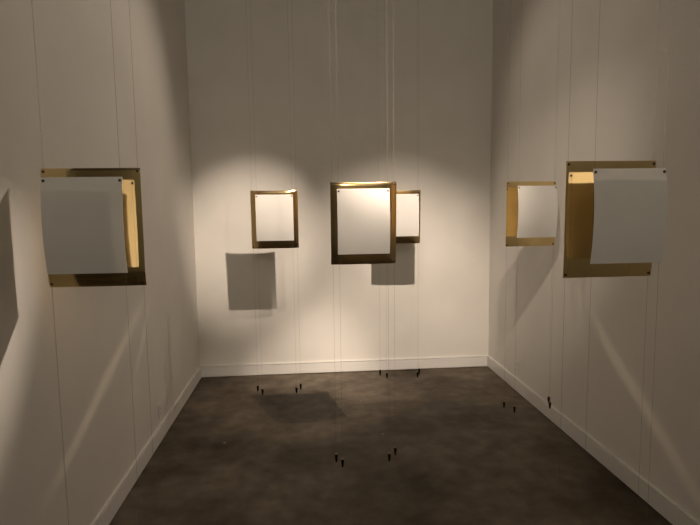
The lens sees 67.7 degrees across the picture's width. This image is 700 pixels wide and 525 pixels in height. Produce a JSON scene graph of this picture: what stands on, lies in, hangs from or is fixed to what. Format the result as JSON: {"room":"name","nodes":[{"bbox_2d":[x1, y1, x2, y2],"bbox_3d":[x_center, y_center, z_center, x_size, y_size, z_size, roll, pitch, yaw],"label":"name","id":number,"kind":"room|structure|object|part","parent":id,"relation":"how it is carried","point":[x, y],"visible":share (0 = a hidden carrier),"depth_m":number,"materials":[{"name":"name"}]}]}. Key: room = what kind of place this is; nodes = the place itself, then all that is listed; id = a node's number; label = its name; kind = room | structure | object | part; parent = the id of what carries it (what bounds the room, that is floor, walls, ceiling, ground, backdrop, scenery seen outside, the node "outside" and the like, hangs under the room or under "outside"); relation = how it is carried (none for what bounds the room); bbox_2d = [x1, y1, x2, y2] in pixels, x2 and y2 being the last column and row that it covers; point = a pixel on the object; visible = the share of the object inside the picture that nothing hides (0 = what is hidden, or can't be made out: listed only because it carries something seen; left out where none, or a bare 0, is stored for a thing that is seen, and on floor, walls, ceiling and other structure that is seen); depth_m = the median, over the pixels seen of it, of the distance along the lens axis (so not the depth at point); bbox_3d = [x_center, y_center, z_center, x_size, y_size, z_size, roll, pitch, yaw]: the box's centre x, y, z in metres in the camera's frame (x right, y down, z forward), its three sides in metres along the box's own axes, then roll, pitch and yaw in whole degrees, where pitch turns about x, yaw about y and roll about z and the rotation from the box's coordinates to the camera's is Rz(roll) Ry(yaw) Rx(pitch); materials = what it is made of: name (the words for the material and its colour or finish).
{"room":"museum","nodes":[
{"label":"museum","id":0,"kind":"room"},
{"bbox_2d":[0,0,199,524],"bbox_3d":[-1.417,-0.754,3.220,0.140,4.100,3.350,-1,6,-5],"label":"wall","id":1,"kind":"structure","parent":0,"point":[76,67],"depth_m":2.51,"materials":[{"name":"paint"}]},
{"bbox_2d":[91,366,201,524],"bbox_3d":[-1.312,1.227,3.415,0.017,0.117,3.333,-1,6,-5],"label":"baseboard","id":2,"kind":"structure","parent":1,"relation":"attached to","point":[108,511],"depth_m":3.24,"materials":[{"name":"paint"}]},
{"bbox_2d":[158,402,161,419],"bbox_3d":[-1.342,1.051,3.689,0.010,0.114,0.070,-1,6,-5],"label":"wall outlet","id":3,"kind":"object","parent":1,"relation":"attached to","point":[160,403],"visible":1,"depth_m":3.68,"materials":[{"name":"paint"}]},
{"bbox_2d":[184,0,492,365],"bbox_3d":[-0.057,-0.956,5.074,3.161,4.100,0.140,-1,6,-5],"label":"wall","id":4,"kind":"structure","parent":0,"point":[441,307],"depth_m":5.01,"materials":[{"name":"paint"}]},
{"bbox_2d":[201,355,488,376],"bbox_3d":[-0.025,1.033,5.193,2.881,0.117,0.017,-1,6,-5],"label":"baseboard","id":5,"kind":"structure","parent":4,"relation":"attached to","point":[478,360],"depth_m":5.18,"materials":[{"name":"paint"}]},
{"bbox_2d":[109,366,672,524],"bbox_3d":[0.511,1.621,0.303,9.000,0.100,10.200,-1,6,-5],"label":"floor","id":6,"kind":"structure","parent":0,"point":[234,453],"depth_m":3.36,"materials":[{"name":"concrete"}]},
{"bbox_2d":[488,0,699,521],"bbox_3d":[1.688,-0.708,2.346,0.140,4.100,5.610,-1,6,-5],"label":"wall","id":7,"kind":"structure","parent":0,"point":[627,66],"depth_m":3.16,"materials":[{"name":"paint"}]},
{"bbox_2d":[487,356,699,524],"bbox_3d":[1.637,1.276,2.529,0.017,0.117,5.593,-1,6,-5],"label":"baseboard","id":8,"kind":"structure","parent":7,"relation":"attached to","point":[676,515],"depth_m":3.21,"materials":[{"name":"paint"}]},
{"bbox_3d":[0.456,-2.558,-0.112,9.000,0.100,10.200,-1,6,-5],"label":"ceiling","id":9,"kind":"structure","parent":0,"visible":0},
{"bbox_2d":[31,0,139,521],"bbox_3d":[-0.970,-0.734,1.826,0.282,3.875,0.022,-1,6,-5],"label":"paper sheet","id":10,"kind":"object","parent":9,"relation":"hanging from","point":[82,217],"visible":1,"depth_m":1.88,"materials":[{"name":"paper"}]},
{"bbox_2d":[32,5,156,524],"bbox_3d":[-0.983,-0.744,1.926,0.362,3.875,0.016,-1,6,-5],"label":"panel","id":11,"kind":"object","parent":9,"relation":"hanging from","point":[131,179],"visible":0.44,"depth_m":1.99,"materials":[{"name":"metal"}]},
{"bbox_3d":[-0.975,-0.132,1.987,0.362,0.450,0.016,-1,6,-5],"label":"plate","id":12,"kind":"part","parent":11,"relation":"part of","materials":[{"name":"gold metal"}]},
{"bbox_2d":[251,14,295,358],"bbox_3d":[-0.579,-0.946,3.898,0.282,3.875,0.022,-1,6,-5],"label":"panel","id":13,"kind":"object","parent":9,"relation":"hanging from","point":[274,213],"visible":1,"depth_m":3.95,"materials":[{"name":"paper"}]},
{"bbox_2d":[246,28,300,379],"bbox_3d":[-0.593,-0.954,3.985,0.362,3.875,0.047,-1,6,-5],"label":"panel","id":14,"kind":"object","parent":9,"relation":"hanging from","point":[256,244],"visible":0.46,"depth_m":4.05,"materials":[{"name":"metal"}]},
{"bbox_3d":[-0.584,-0.334,4.047,0.362,0.450,0.047,-1,6,-5],"label":"plate","id":15,"kind":"part","parent":14,"relation":"part of","materials":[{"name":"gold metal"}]},
{"bbox_2d":[335,0,389,457],"bbox_3d":[0.066,-0.837,2.725,0.282,3.875,0.022,-1,6,-6],"label":"panel","id":16,"kind":"object","parent":9,"relation":"hanging from","point":[363,214],"visible":1,"depth_m":2.78,"materials":[{"name":"paper"}]},
{"bbox_2d":[329,42,395,414],"bbox_3d":[0.066,-0.844,2.796,0.362,3.875,0.047,-1,6,-6],"label":"panel","id":17,"kind":"object","parent":9,"relation":"hanging from","point":[345,259],"visible":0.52,"depth_m":2.86,"materials":[{"name":"metal"}]},
{"bbox_3d":[0.075,-0.214,2.858,0.362,0.450,0.047,-1,6,-6],"label":"plate","id":18,"kind":"part","parent":17,"relation":"part of","materials":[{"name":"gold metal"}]},
{"bbox_2d":[377,27,420,300],"bbox_3d":[0.407,-1.003,4.342,0.362,3.875,0.047,-1,6,-4],"label":"panel","id":19,"kind":"object","parent":9,"relation":"hanging from","point":[399,239],"visible":0.22,"depth_m":4.42,"materials":[{"name":"metal"}]},
{"bbox_3d":[0.415,-0.384,4.403,0.362,0.450,0.047,-1,6,-4],"label":"plate","id":20,"kind":"part","parent":19,"relation":"part of","materials":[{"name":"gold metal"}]},
{"bbox_2d":[384,0,418,321],"bbox_3d":[0.422,-0.994,4.255,0.282,3.875,0.022,-1,6,-4],"label":"panel","id":21,"kind":"object","parent":9,"relation":"hanging from","point":[407,205],"visible":0.7,"depth_m":4.31,"materials":[{"name":"paper"}]},
{"bbox_2d":[504,10,558,377],"bbox_3d":[1.253,-0.938,3.579,0.362,3.875,0.012,-2,6,-8],"label":"panel","id":22,"kind":"object","parent":9,"relation":"hanging from","point":[512,187],"visible":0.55,"depth_m":3.62,"materials":[{"name":"metal"}]},
{"bbox_3d":[1.261,-0.339,3.639,0.362,0.450,0.009,-2,6,-8],"label":"plate","id":23,"kind":"part","parent":22,"relation":"part of","materials":[{"name":"gold metal"}]},
{"bbox_2d":[514,27,559,404],"bbox_3d":[1.262,-0.928,3.477,0.282,3.875,0.022,-2,6,-8],"label":"panel","id":24,"kind":"object","parent":9,"relation":"hanging from","point":[537,205],"visible":1,"depth_m":3.53,"materials":[{"name":"paper"}]},
{"bbox_2d":[558,1,659,514],"bbox_3d":[1.001,-0.774,1.968,0.362,3.875,0.011,-1,6,-5],"label":"picture frame","id":25,"kind":"object","parent":9,"relation":"hanging from","point":[579,192],"visible":0.53,"depth_m":2.02,"materials":[{"name":"metal"}]},
{"bbox_3d":[1.009,-0.167,2.028,0.362,0.450,0.009,-1,6,-5],"label":"plate","id":26,"kind":"part","parent":25,"relation":"part of","materials":[{"name":"gold metal"}]},
{"bbox_2d":[583,5,670,513],"bbox_3d":[1.024,-0.765,1.870,0.282,3.875,0.022,-1,6,-5],"label":"paper sheet","id":27,"kind":"object","parent":9,"relation":"hanging from","point":[630,204],"visible":1,"depth_m":1.92,"materials":[{"name":"paper"}]}
]}

